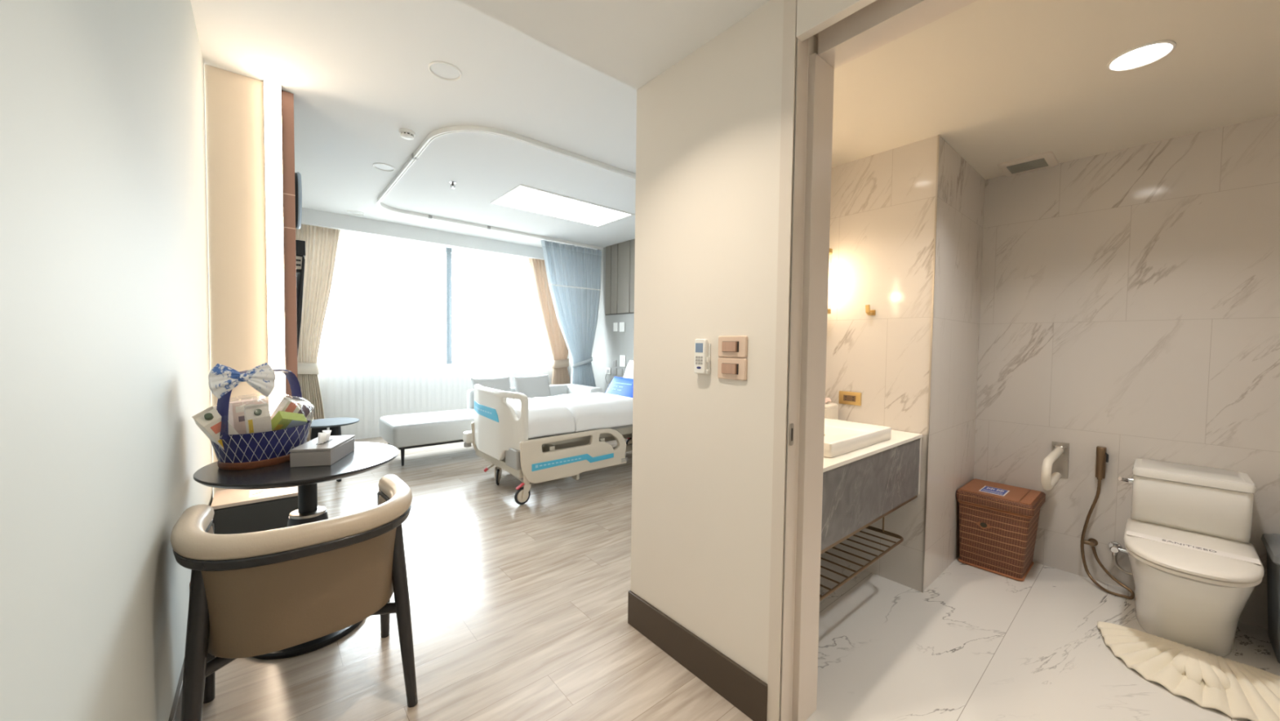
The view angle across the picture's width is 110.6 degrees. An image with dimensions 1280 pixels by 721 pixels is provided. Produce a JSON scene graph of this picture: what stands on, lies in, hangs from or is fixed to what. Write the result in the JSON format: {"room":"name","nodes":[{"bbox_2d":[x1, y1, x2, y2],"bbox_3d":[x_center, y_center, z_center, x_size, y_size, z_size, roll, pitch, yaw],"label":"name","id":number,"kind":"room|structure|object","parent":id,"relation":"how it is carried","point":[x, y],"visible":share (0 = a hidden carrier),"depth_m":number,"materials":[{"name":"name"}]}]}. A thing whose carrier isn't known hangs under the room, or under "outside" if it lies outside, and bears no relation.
{"room":"hospital room","nodes":[
{"label":"hospital room","id":0,"kind":"room"},
{"bbox_2d":[0,0,213,720],"bbox_3d":[-0.770,-0.146,0.456,0.120,2.740,5.100,-1,3,-40],"label":"wall","id":1,"kind":"structure","parent":0,"point":[105,360],"depth_m":0.80,"materials":[{"name":"grey paint"}]},
{"bbox_2d":[168,657,184,720],"bbox_3d":[-0.734,1.160,0.533,0.022,0.125,5.080,-1,3,-40],"label":"baseboard","id":2,"kind":"structure","parent":1,"relation":"attached to","point":[175,712],"depth_m":1.39,"materials":[{"name":"grey"}]},
{"bbox_2d":[204,79,211,397],"bbox_3d":[-3.408,-0.299,3.866,0.503,2.740,3.120,-1,3,-40],"label":"wall","id":3,"kind":"structure","parent":0,"point":[204,79],"depth_m":2.57,"materials":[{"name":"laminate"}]},
{"bbox_2d":[280,90,297,398],"bbox_3d":[-2.179,-0.242,2.759,0.058,2.736,0.160,-1,3,-40],"label":"wall panel","id":4,"kind":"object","parent":3,"relation":"attached to","point":[287,98],"depth_m":2.68,"materials":[{"name":"brown wood"}]},
{"bbox_2d":[294,172,302,229],"bbox_3d":[-2.591,-1.200,3.323,0.066,0.414,0.414,-1,3,-40],"label":"wall clock","id":5,"kind":"object","parent":3,"relation":"attached to","point":[298,186],"visible":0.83,"depth_m":3.20,"materials":[{"name":"black plastic"}]},
{"bbox_2d":[295,240,305,356],"bbox_3d":[-2.962,-0.447,3.798,0.087,0.948,1.250,-1,3,-40],"label":"television","id":6,"kind":"object","parent":3,"relation":"attached to","point":[300,245],"visible":0.45,"depth_m":3.33,"materials":[{"name":"black plastic"}]},
{"bbox_2d":[204,64,268,497],"bbox_3d":[-2.293,-0.237,2.535,0.245,2.738,0.035,-1,3,-40],"label":"wall panel","id":7,"kind":"object","parent":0,"point":[234,112],"visible":0.64,"depth_m":2.50,"materials":[{"name":"beige"}]},
{"bbox_2d":[263,106,268,361],"bbox_3d":[-2.305,-0.241,2.608,0.321,2.740,0.068,-1,3,-40],"label":"wall","id":8,"kind":"structure","parent":0,"point":[264,106],"depth_m":2.62,"materials":[{"name":"beige paint"}]},
{"bbox_2d":[263,80,285,415],"bbox_3d":[-2.162,-0.239,2.631,0.077,2.738,0.078,-1,3,-40],"label":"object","id":9,"kind":"structure","parent":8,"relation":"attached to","point":[272,91],"depth_m":2.58,"materials":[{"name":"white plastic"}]},
{"bbox_2d":[190,0,636,249],"bbox_3d":[-1.201,-1.696,4.302,4.431,0.080,5.210,-1,3,-40],"label":"ceiling","id":10,"kind":"structure","parent":0,"point":[357,73],"depth_m":2.81,"materials":[{"name":"white paint"}]},
{"bbox_2d":[346,210,364,215],"bbox_3d":[-3.293,-1.709,5.132,0.170,0.007,0.170,-1,3,-40],"label":"recessed light","id":11,"kind":"object","parent":10,"relation":"in","point":[353,212],"visible":1,"depth_m":5.13,"materials":[{"name":"white plastic"}]},
{"bbox_2d":[348,211,363,214],"bbox_3d":[-3.293,-1.711,5.131,0.146,0.001,0.146,-1,3,-40],"label":"diffuser","id":12,"kind":"object","parent":11,"relation":"attached to","point":[350,212],"depth_m":5.13,"materials":[{"name":"white"}]},
{"bbox_2d":[372,162,395,171],"bbox_3d":[-2.185,-1.647,3.779,0.170,0.007,0.170,-1,3,-40],"label":"recessed light","id":13,"kind":"object","parent":10,"relation":"in","point":[383,166],"visible":1,"depth_m":3.78,"materials":[{"name":"white plastic"}]},
{"bbox_2d":[373,164,393,170],"bbox_3d":[-2.185,-1.650,3.779,0.146,0.001,0.146,-1,3,-40],"label":"diffuser","id":14,"kind":"object","parent":13,"relation":"attached to","point":[380,166],"depth_m":3.78,"materials":[{"name":"white plastic"}]},
{"bbox_2d":[399,128,415,140],"bbox_3d":[-1.653,-1.599,3.143,0.104,0.046,0.104,-1,3,-40],"label":"smoke detector","id":15,"kind":"object","parent":10,"relation":"attached to","point":[406,134],"visible":1,"depth_m":3.11,"materials":[{"name":"white plastic"}]},
{"bbox_2d":[428,61,462,80],"bbox_3d":[-1.070,-1.586,2.434,0.170,0.007,0.170,-1,3,-40],"label":"recessed light","id":16,"kind":"object","parent":10,"relation":"in","point":[440,69],"visible":1,"depth_m":2.43,"materials":[{"name":"white plastic"}]},
{"bbox_2d":[431,63,459,79],"bbox_3d":[-1.070,-1.589,2.433,0.146,0.001,0.146,-1,3,-40],"label":"diffuser","id":17,"kind":"object","parent":16,"relation":"attached to","point":[442,71],"depth_m":2.43,"materials":[{"name":"white plastic"}]},
{"bbox_2d":[448,181,456,188],"bbox_3d":[-1.742,-1.631,4.122,0.060,0.053,0.060,-1,3,-40],"label":"sprinkler","id":18,"kind":"object","parent":10,"relation":"attached to","point":[452,183],"visible":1,"depth_m":4.11,"materials":[{"name":"silver metal"}]},
{"bbox_2d":[377,125,635,249],"bbox_3d":[-0.914,-1.653,4.832,3.070,0.036,2.612,-1,3,-40],"label":"track","id":19,"kind":"object","parent":10,"relation":"attached to","point":[433,135],"visible":0.98,"depth_m":3.58,"materials":[{"name":"white plastic"}]},
{"bbox_2d":[541,240,601,386],"bbox_3d":[-0.994,-0.362,6.514,1.021,2.625,0.119,-1,3,-40],"label":"privacy curtain","id":20,"kind":"object","parent":19,"relation":"hanging from","point":[573,273],"visible":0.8,"depth_m":6.53,"materials":[{"name":"blue fabric"}]},
{"bbox_2d":[548,284,599,386],"bbox_3d":[-0.952,-0.063,6.561,0.879,2.025,0.095,-1,3,-40],"label":"drape","id":21,"kind":"object","parent":20,"relation":"hanging from","point":[575,306],"depth_m":6.56,"materials":[{"name":"blue fabric"}]},
{"bbox_2d":[490,184,635,226],"bbox_3d":[-0.824,-1.668,4.875,1.395,0.009,0.725,-1,3,-40],"label":"recessed light","id":22,"kind":"object","parent":10,"relation":"in","point":[523,197],"visible":1,"depth_m":4.79,"materials":[{"name":"white plastic"}]},
{"bbox_2d":[317,361,552,439],"bbox_3d":[-2.729,0.516,6.499,3.620,0.945,0.160,-1,3,-40],"label":"wall window","id":23,"kind":"structure","parent":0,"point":[366,394],"depth_m":5.93,"materials":[{"name":"white paint"}]},
{"bbox_2d":[316,232,552,365],"bbox_3d":[-2.696,-0.782,6.434,3.620,1.655,0.070,-1,3,-40],"label":"window","id":24,"kind":"structure","parent":23,"relation":"attached to","point":[448,332],"depth_m":6.34,"materials":[{"name":"grey metal"}]},
{"bbox_2d":[201,436,753,720],"bbox_3d":[-0.200,1.168,3.176,4.431,0.060,8.420,-1,3,-40],"label":"floor","id":25,"kind":"structure","parent":0,"point":[501,589],"depth_m":1.94,"materials":[{"name":"brown wood"}]},
{"bbox_2d":[210,485,297,533],"bbox_3d":[-2.118,0.932,2.469,0.373,0.411,0.312,-1,3,-40],"label":"base cabinet","id":26,"kind":"object","parent":25,"relation":"on","point":[237,511],"visible":0.39,"depth_m":2.35,"materials":[{"name":"grey wood"}]},
{"bbox_2d":[170,474,417,720],"bbox_3d":[-1.117,0.818,1.487,0.612,0.739,0.577,-1,3,-40],"label":"armchair","id":27,"kind":"object","parent":25,"relation":"on","point":[263,592],"visible":1,"depth_m":1.26,"materials":[{"name":"beige leather"}]},
{"bbox_2d":[193,441,399,659],"bbox_3d":[-1.453,0.797,1.940,0.700,0.735,0.700,-1,3,-40],"label":"pedestal table","id":28,"kind":"object","parent":25,"relation":"on","point":[366,456],"visible":0.48,"depth_m":1.78,"materials":[{"name":"black wood"}]},
{"bbox_2d":[208,362,311,470],"bbox_3d":[-1.606,0.217,1.891,0.356,0.423,0.367,-1,3,-40],"label":"gift basket","id":29,"kind":"object","parent":28,"relation":"on","point":[263,449],"visible":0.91,"depth_m":1.76,"materials":[{"name":"blue wicker"}]},
{"bbox_2d":[191,405,239,449],"bbox_3d":[-1.650,0.275,1.738,0.075,0.200,0.160,1,2,20],"label":"juice carton","id":30,"kind":"object","parent":29,"relation":"in","point":[209,420],"visible":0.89,"depth_m":1.70,"materials":[{"name":"white cardboard"}]},
{"bbox_2d":[228,397,268,434],"bbox_3d":[-1.680,0.244,1.906,0.051,0.160,0.135,2,2,28],"label":"box","id":31,"kind":"object","parent":29,"relation":"in","point":[236,408],"visible":0.45,"depth_m":1.86,"materials":[{"name":"beige cardboard"}]},
{"bbox_2d":[244,402,271,433],"bbox_3d":[-1.594,0.260,1.852,0.090,0.167,0.106,-1,3,-40],"label":"juice carton","id":32,"kind":"object","parent":29,"relation":"in","point":[257,417],"visible":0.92,"depth_m":1.82,"materials":[{"name":"white cardboard"}]},
{"bbox_2d":[271,410,306,431],"bbox_3d":[-1.556,0.277,1.955,0.090,0.121,0.127,2,2,22],"label":"box","id":33,"kind":"object","parent":29,"relation":"in","point":[282,420],"visible":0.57,"depth_m":1.93,"materials":[{"name":"green cardboard"}]},
{"bbox_2d":[271,396,314,419],"bbox_3d":[-1.591,0.242,2.023,0.092,0.164,0.157,1,2,20],"label":"snack box","id":34,"kind":"object","parent":29,"relation":"in","point":[286,404],"visible":0.56,"depth_m":2.00,"materials":[{"name":"white"}]},
{"bbox_2d":[289,430,355,466],"bbox_3d":[-1.386,0.370,1.948,0.146,0.119,0.276,0,2,-15],"label":"tissue box","id":35,"kind":"object","parent":28,"relation":"on","point":[325,449],"visible":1,"depth_m":1.85,"materials":[{"name":"grey leather"}]},
{"bbox_2d":[310,417,359,481],"bbox_3d":[-2.817,0.814,4.024,0.460,0.520,0.460,-1,3,-40],"label":"side table","id":36,"kind":"object","parent":25,"relation":"on","point":[317,425],"visible":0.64,"depth_m":3.96,"materials":[{"name":"black wood"}]},
{"bbox_2d":[378,383,602,466],"bbox_3d":[-1.677,0.705,5.392,2.530,0.672,0.870,-1,3,-40],"label":"daybed","id":37,"kind":"object","parent":25,"relation":"on","point":[402,432],"visible":0.49,"depth_m":4.59,"materials":[{"name":"grey"}]},
{"bbox_2d":[378,408,474,447],"bbox_3d":[-1.665,0.709,5.324,2.460,0.220,0.750,-1,3,-40],"label":"seat cushion","id":38,"kind":"object","parent":37,"relation":"on","point":[434,428],"depth_m":4.54,"materials":[{"name":"grey fabric"}]},
{"bbox_2d":[471,376,511,398],"bbox_3d":[-1.823,0.410,5.504,0.513,0.408,0.211,-1,3,-40],"label":"throw cushion","id":39,"kind":"object","parent":37,"relation":"on","point":[503,383],"visible":0.32,"depth_m":5.49,"materials":[{"name":"grey fabric"}]},
{"bbox_2d":[512,374,551,398],"bbox_3d":[-1.411,0.398,5.853,0.502,0.408,0.212,-1,3,-40],"label":"throw cushion","id":40,"kind":"object","parent":37,"relation":"on","point":[532,386],"visible":0.7,"depth_m":5.79,"materials":[{"name":"grey fabric"}]},
{"bbox_2d":[462,384,632,504],"bbox_3d":[-0.494,0.588,4.508,2.188,1.002,1.188,-1,3,-40],"label":"hospital bed","id":41,"kind":"object","parent":25,"relation":"on","point":[497,435],"visible":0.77,"depth_m":3.67,"materials":[{"name":"white plastic"}]},
{"bbox_2d":[506,397,575,438],"bbox_3d":[-1.050,0.479,3.982,0.486,0.232,1.005,-1,3,-40],"label":"folded blanket","id":42,"kind":"object","parent":41,"relation":"on","point":[544,418],"visible":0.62,"depth_m":3.65,"materials":[{"name":"white fabric"}]},
{"bbox_2d":[532,391,632,431],"bbox_3d":[-0.539,0.471,4.412,0.869,0.232,1.010,-1,3,-40],"label":"duvet","id":43,"kind":"object","parent":41,"relation":"on","point":[589,411],"visible":0.79,"depth_m":4.04,"materials":[{"name":"white fabric"}]},
{"bbox_2d":[604,376,633,397],"bbox_3d":[-0.180,0.339,5.017,0.210,0.274,0.620,-1,3,-40],"label":"cushion","id":44,"kind":"object","parent":41,"relation":"on","point":[621,386],"visible":0.62,"depth_m":5.00,"materials":[{"name":"blue fabric"}]},
{"bbox_2d":[623,360,633,378],"bbox_3d":[0.004,0.220,5.168,0.235,0.429,0.620,-1,3,-40],"label":"pillow","id":45,"kind":"object","parent":41,"relation":"on","point":[628,373],"visible":0.05,"depth_m":5.27,"materials":[{"name":"white fabric"}]},
{"bbox_2d":[568,247,634,392],"bbox_3d":[0.440,-0.315,5.755,0.124,2.740,5.210,-1,3,-40],"label":"wall","id":46,"kind":"structure","parent":0,"point":[609,344],"depth_m":6.78,"materials":[{"name":"white paint"}]},
{"bbox_2d":[301,208,544,260],"bbox_3d":[-2.487,-1.651,6.119,3.848,0.170,0.060,-1,3,-40],"label":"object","id":47,"kind":"structure","parent":46,"relation":"attached to","point":[309,216],"depth_m":5.71,"materials":[{"name":"white paint"}]},
{"bbox_2d":[295,224,340,442],"bbox_3d":[-3.805,-0.285,5.197,0.516,2.590,0.108,-1,3,-40],"label":"curtain","id":48,"kind":"object","parent":47,"relation":"hanging from","point":[322,243],"visible":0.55,"depth_m":5.18,"materials":[{"name":"beige fabric"}]},
{"bbox_2d":[340,230,528,259],"bbox_3d":[-2.700,-1.679,6.422,3.620,0.140,0.160,-1,3,-40],"label":"wall window","id":49,"kind":"structure","parent":46,"relation":"in","point":[341,231],"depth_m":6.12,"materials":[{"name":"white paint"}]},
{"bbox_2d":[318,361,551,368],"bbox_3d":[-2.671,0.062,6.422,3.680,0.030,0.060,-1,3,-40],"label":"sill","id":50,"kind":"structure","parent":46,"relation":"attached to","point":[548,362],"depth_m":6.13,"materials":[{"name":"white plastic"}]},
{"bbox_2d":[528,257,570,384],"bbox_3d":[-1.432,-0.324,7.203,0.811,2.590,0.110,-1,3,-40],"label":"curtain","id":51,"kind":"object","parent":46,"relation":"hanging from","point":[558,348],"visible":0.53,"depth_m":7.18,"materials":[{"name":"beige fabric"}]},
{"bbox_2d":[604,244,611,314],"bbox_3d":[-0.479,-1.217,6.719,0.018,1.028,0.136,-1,3,-40],"label":"panel","id":52,"kind":"object","parent":46,"relation":"attached to","point":[608,249],"visible":1,"depth_m":6.71,"materials":[{"name":"laminate"}]},
{"bbox_2d":[605,367,610,374],"bbox_3d":[-0.487,0.159,6.756,0.016,0.100,0.120,-1,3,-40],"label":"power socket","id":53,"kind":"object","parent":46,"relation":"attached to","point":[607,369],"visible":1,"depth_m":6.74,"materials":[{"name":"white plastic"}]},
{"bbox_2d":[610,243,617,314],"bbox_3d":[-0.378,-1.211,6.600,0.018,1.028,0.149,-1,3,-40],"label":"panel","id":54,"kind":"object","parent":46,"relation":"attached to","point":[614,299],"visible":1,"depth_m":6.59,"materials":[{"name":"laminate"}]},
{"bbox_2d":[611,368,617,374],"bbox_3d":[-0.390,0.164,6.642,0.016,0.100,0.120,-1,3,-40],"label":"power socket","id":55,"kind":"object","parent":46,"relation":"attached to","point":[614,371],"visible":1,"depth_m":6.63,"materials":[{"name":"grey plastic"}]},
{"bbox_2d":[612,360,616,366],"bbox_3d":[-0.388,0.039,6.637,0.016,0.090,0.100,-1,3,-40],"label":"outlet","id":56,"kind":"object","parent":46,"relation":"attached to","point":[614,362],"visible":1,"depth_m":6.62,"materials":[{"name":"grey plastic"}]},
{"bbox_2d":[613,322,617,331],"bbox_3d":[-0.365,-0.499,6.600,0.016,0.130,0.100,-1,3,-40],"label":"wall switch","id":57,"kind":"object","parent":46,"relation":"attached to","point":[615,324],"visible":1,"depth_m":6.59,"materials":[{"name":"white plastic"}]},
{"bbox_2d":[617,368,622,375],"bbox_3d":[-0.296,0.169,6.531,0.016,0.100,0.110,-1,3,-40],"label":"power socket","id":58,"kind":"object","parent":46,"relation":"attached to","point":[620,371],"visible":1,"depth_m":6.52,"materials":[{"name":"grey plastic"}]},
{"bbox_2d":[619,322,624,332],"bbox_3d":[-0.263,-0.489,6.480,0.016,0.140,0.115,-1,3,-40],"label":"wall switch","id":59,"kind":"object","parent":46,"relation":"attached to","point":[621,324],"visible":1,"depth_m":6.47,"materials":[{"name":"white plastic"}]},
{"bbox_2d":[619,355,626,366],"bbox_3d":[-0.255,0.006,6.480,0.016,0.170,0.130,-1,3,-40],"label":"card","id":60,"kind":"object","parent":46,"relation":"attached to","point":[622,357],"visible":1,"depth_m":6.47,"materials":[{"name":"white paper"}]},
{"bbox_2d":[617,240,630,313],"bbox_3d":[-0.233,-1.203,6.428,0.018,1.028,0.273,-1,3,-40],"label":"panel","id":61,"kind":"object","parent":46,"relation":"attached to","point":[624,248],"visible":1,"depth_m":6.42,"materials":[{"name":"laminate"}]},
{"bbox_2d":[629,239,635,312],"bbox_3d":[0.070,-1.187,6.071,0.018,1.028,0.636,-1,3,-40],"label":"panel","id":62,"kind":"object","parent":46,"relation":"attached to","point":[633,241],"visible":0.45,"depth_m":6.27,"materials":[{"name":"laminate"}]},
{"bbox_2d":[457,0,769,89],"bbox_3d":[0.522,-1.339,0.256,1.823,0.468,3.210,-1,3,-40],"label":"ceiling","id":63,"kind":"structure","parent":0,"point":[632,42],"depth_m":1.53,"materials":[{"name":"white paint"}]},
{"bbox_2d":[631,0,817,720],"bbox_3d":[0.284,0.018,1.725,0.178,2.352,0.758,-1,3,-40],"label":"wall","id":64,"kind":"structure","parent":0,"point":[708,126],"depth_m":1.62,"materials":[{"name":"beige paint"}]},
{"bbox_2d":[627,590,767,720],"bbox_3d":[0.186,1.120,1.723,0.022,0.147,0.720,-1,3,-40],"label":"baseboard","id":65,"kind":"structure","parent":64,"relation":"attached to","point":[734,682],"depth_m":1.65,"materials":[{"name":"brown wood"}]},
{"bbox_2d":[693,338,711,373],"bbox_3d":[0.229,-0.016,1.629,0.030,0.128,0.066,-1,3,-40],"label":"remote control","id":66,"kind":"object","parent":64,"relation":"attached to","point":[702,348],"visible":1,"depth_m":1.61,"materials":[{"name":"white plastic"}]},
{"bbox_2d":[717,357,747,380],"bbox_3d":[0.315,0.029,1.535,0.020,0.074,0.122,-1,3,-40],"label":"light switch","id":67,"kind":"object","parent":64,"relation":"attached to","point":[731,368],"visible":1,"depth_m":1.52,"materials":[{"name":"beige plastic"}]},
{"bbox_2d":[718,335,747,357],"bbox_3d":[0.316,-0.048,1.532,0.020,0.074,0.122,-1,3,-40],"label":"light switch","id":68,"kind":"object","parent":64,"relation":"attached to","point":[729,346],"visible":1,"depth_m":1.52,"materials":[{"name":"beige plastic"}]},
{"bbox_2d":[766,0,796,720],"bbox_3d":[0.453,0.031,1.399,0.026,2.352,0.042,-1,3,-40],"label":"door frame","id":69,"kind":"structure","parent":64,"relation":"attached to","point":[788,62],"depth_m":1.39,"materials":[{"name":"beige paint"}]},
{"bbox_2d":[789,422,794,445],"bbox_3d":[0.477,0.233,1.394,0.022,0.070,0.004,-1,3,-40],"label":"door lock strike","id":70,"kind":"object","parent":64,"relation":"attached to","point":[791,425],"visible":1,"depth_m":1.39,"materials":[{"name":"silver metal"}]},
{"bbox_2d":[779,38,808,720],"bbox_3d":[0.477,0.097,1.412,0.060,2.220,0.034,-1,3,-40],"label":"trim frame","id":71,"kind":"object","parent":64,"relation":"attached to","point":[802,60],"visible":0.7,"depth_m":1.40,"materials":[{"name":"beige paint"}]},
{"bbox_2d":[791,53,834,720],"bbox_3d":[0.561,0.124,1.473,0.123,2.165,0.052,-1,3,-40],"label":"trim frame","id":72,"kind":"object","parent":64,"relation":"attached to","point":[820,73],"visible":0.78,"depth_m":1.44,"materials":[{"name":"beige paint"}]},
{"bbox_2d":[822,135,937,591],"bbox_3d":[1.641,0.019,2.793,0.986,2.310,0.623,-1,3,-40],"label":"wall","id":73,"kind":"structure","parent":0,"point":[882,205],"depth_m":2.39,"materials":[{"name":"stone"}]},
{"bbox_2d":[838,391,861,405],"bbox_3d":[1.203,0.216,2.542,0.014,0.074,0.126,-1,3,-40],"label":"socket","id":74,"kind":"object","parent":73,"relation":"attached to","point":[845,397],"visible":1,"depth_m":2.54,"materials":[{"name":"brown metal"}]},
{"bbox_2d":[865,304,875,315],"bbox_3d":[1.262,-0.275,2.430,0.057,0.057,0.032,-1,2,-35],"label":"robe hook","id":75,"kind":"object","parent":73,"relation":"attached to","point":[868,311],"visible":1,"depth_m":2.42,"materials":[{"name":"gold metal"}]},
{"bbox_2d":[923,136,985,591],"bbox_3d":[1.789,0.030,2.542,0.885,2.310,0.052,-1,3,-40],"label":"wall","id":76,"kind":"structure","parent":0,"point":[961,188],"depth_m":2.47,"materials":[{"name":"stone"}]},
{"bbox_2d":[921,134,939,592],"bbox_3d":[1.467,0.036,2.237,0.007,2.310,0.008,-1,3,-40],"label":"trim","id":77,"kind":"structure","parent":76,"relation":"attached to","point":[938,139],"depth_m":2.23,"materials":[{"name":"silver metal"}]},
{"bbox_2d":[805,553,1279,720],"bbox_3d":[1.726,1.243,1.736,2.253,0.060,2.430,-1,3,-40],"label":"floor","id":78,"kind":"structure","parent":0,"point":[977,644],"depth_m":1.83,"materials":[{"name":"white tile"}]},
{"bbox_2d":[955,478,1045,581],"bbox_3d":[2.092,0.970,2.578,0.380,0.437,0.345,-1,3,-40],"label":"laundry basket","id":79,"kind":"object","parent":78,"relation":"on","point":[998,522],"visible":1,"depth_m":2.48,"materials":[{"name":"brown wicker"}]},
{"bbox_2d":[1097,621,1279,720],"bbox_3d":[2.154,1.181,1.677,0.430,0.072,0.610,-1,3,-40],"label":"bath mat","id":80,"kind":"object","parent":78,"relation":"on","point":[1237,689],"visible":1,"depth_m":1.67,"materials":[{"name":"beige fabric"}]},
{"bbox_2d":[1117,457,1264,657],"bbox_3d":[2.374,0.862,1.946,0.769,0.703,0.404,-1,3,-40],"label":"toilet","id":81,"kind":"object","parent":78,"relation":"on","point":[1195,566],"visible":1,"depth_m":1.87,"materials":[{"name":"white ceramic"}]},
{"bbox_2d":[1260,533,1279,662],"bbox_3d":[2.772,0.998,1.772,0.375,0.455,0.321,-1,3,-40],"label":"waste bin","id":82,"kind":"object","parent":78,"relation":"on","point":[1271,541],"visible":1,"depth_m":1.86,"materials":[{"name":"grey plastic"}]},
{"bbox_2d":[831,0,1279,179],"bbox_3d":[1.792,-1.354,1.759,2.058,0.510,2.560,-1,3,-40],"label":"ceiling","id":83,"kind":"structure","parent":0,"point":[999,81],"depth_m":1.74,"materials":[{"name":"beige paint"}]},
{"bbox_2d":[997,151,1058,176],"bbox_3d":[2.205,-1.110,2.520,0.240,0.019,0.235,-1,3,-40],"label":"ceiling vent","id":84,"kind":"object","parent":83,"relation":"in","point":[1047,159],"visible":1,"depth_m":2.49,"materials":[{"name":"beige plastic"}]},
{"bbox_2d":[1106,40,1176,71],"bbox_3d":[1.795,-1.089,1.589,0.164,0.007,0.164,-1,3,-40],"label":"recessed light","id":85,"kind":"object","parent":83,"relation":"in","point":[1144,53],"visible":1,"depth_m":1.58,"materials":[{"name":"white plastic"}]},
{"bbox_2d":[973,114,1279,629],"bbox_3d":[2.740,0.054,2.198,0.120,2.310,1.707,-1,3,-40],"label":"wall","id":86,"kind":"structure","parent":0,"point":[1130,297],"depth_m":2.32,"materials":[{"name":"stone"}]},
{"bbox_2d":[1040,440,1069,489],"bbox_3d":[2.209,0.567,2.367,0.484,0.200,0.072,-1,3,-40],"label":"grab bar","id":87,"kind":"object","parent":86,"relation":"attached to","point":[1055,466],"visible":1,"depth_m":2.42,"materials":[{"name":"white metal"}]},
{"bbox_2d":[1080,445,1134,599],"bbox_3d":[2.460,0.831,2.323,0.099,0.736,0.225,1,2,-4],"label":"bidet sprayer","id":88,"kind":"object","parent":86,"relation":"attached to","point":[1102,457],"visible":1,"depth_m":2.37,"materials":[{"name":"brown metal"}]},
{"bbox_2d":[1108,541,1132,575],"bbox_3d":[2.528,1.039,2.323,0.066,0.145,0.105,-1,3,-40],"label":"valve","id":89,"kind":"object","parent":86,"relation":"attached to","point":[1115,547],"visible":0.88,"depth_m":2.33,"materials":[{"name":"silver metal"}]},
{"bbox_3d":[1.136,-0.204,2.849,2.580,2.740,0.130,-1,3,-40],"label":"wall","id":90,"kind":"structure","parent":0,"visible":0},
{"bbox_2d":[827,248,832,314],"bbox_3d":[1.047,-0.457,2.585,0.088,0.368,0.139,-1,3,-40],"label":"wall sconce","id":91,"kind":"object","parent":90,"relation":"attached to","point":[830,249],"visible":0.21,"depth_m":2.53,"materials":[{"name":"gold metal"}]},
{"bbox_2d":[819,429,922,601],"bbox_3d":[0.827,0.630,2.143,1.096,0.516,0.600,-1,3,-40],"label":"vanity","id":92,"kind":"object","parent":90,"relation":"attached to","point":[861,486],"visible":0.36,"depth_m":1.89,"materials":[{"name":"grey stone"}]},
{"bbox_2d":[819,525,903,601],"bbox_3d":[0.808,0.883,2.089,0.961,0.012,0.491,-1,3,-40],"label":"wire shelf","id":93,"kind":"object","parent":92,"relation":"attached to","point":[839,584],"depth_m":2.01,"materials":[{"name":"brown metal"}]},
{"bbox_2d":[822,429,922,472],"bbox_3d":[0.830,0.380,2.135,1.096,0.017,0.600,-1,3,-40],"label":"countertop","id":94,"kind":"structure","parent":92,"relation":"on","point":[898,437],"depth_m":1.90,"materials":[{"name":"white stone"}]},
{"bbox_2d":[824,397,838,419],"bbox_3d":[1.042,0.284,2.551,0.150,0.150,0.140,-1,3,-40],"label":"canister","id":95,"kind":"object","parent":94,"relation":"on","point":[831,409],"visible":0.27,"depth_m":2.50,"materials":[{"name":"beige plastic"}]},
{"bbox_2d":[823,417,891,457],"bbox_3d":[0.860,0.345,2.075,0.605,0.056,0.372,-1,3,-40],"label":"basin","id":96,"kind":"object","parent":94,"relation":"in","point":[841,437],"visible":0.35,"depth_m":2.04,"materials":[{"name":"white ceramic"}]},
{"bbox_3d":[0.895,-1.070,1.006,0.188,0.112,1.052,-1,3,-40],"label":"wall","id":97,"kind":"structure","parent":0,"visible":0},
{"bbox_2d":[795,0,876,41],"bbox_3d":[0.824,-1.041,0.946,0.034,0.167,1.050,-1,3,-40],"label":"lintel","id":98,"kind":"object","parent":97,"relation":"attached to","point":[813,16],"visible":1,"depth_m":1.28,"materials":[{"name":"beige paint"}]},
{"bbox_2d":[817,0,977,68],"bbox_3d":[0.932,-0.987,1.028,0.105,0.095,1.032,-1,3,-40],"label":"lintel","id":99,"kind":"object","parent":97,"relation":"attached to","point":[880,23],"visible":0.8,"depth_m":1.28,"materials":[{"name":"beige paint"}]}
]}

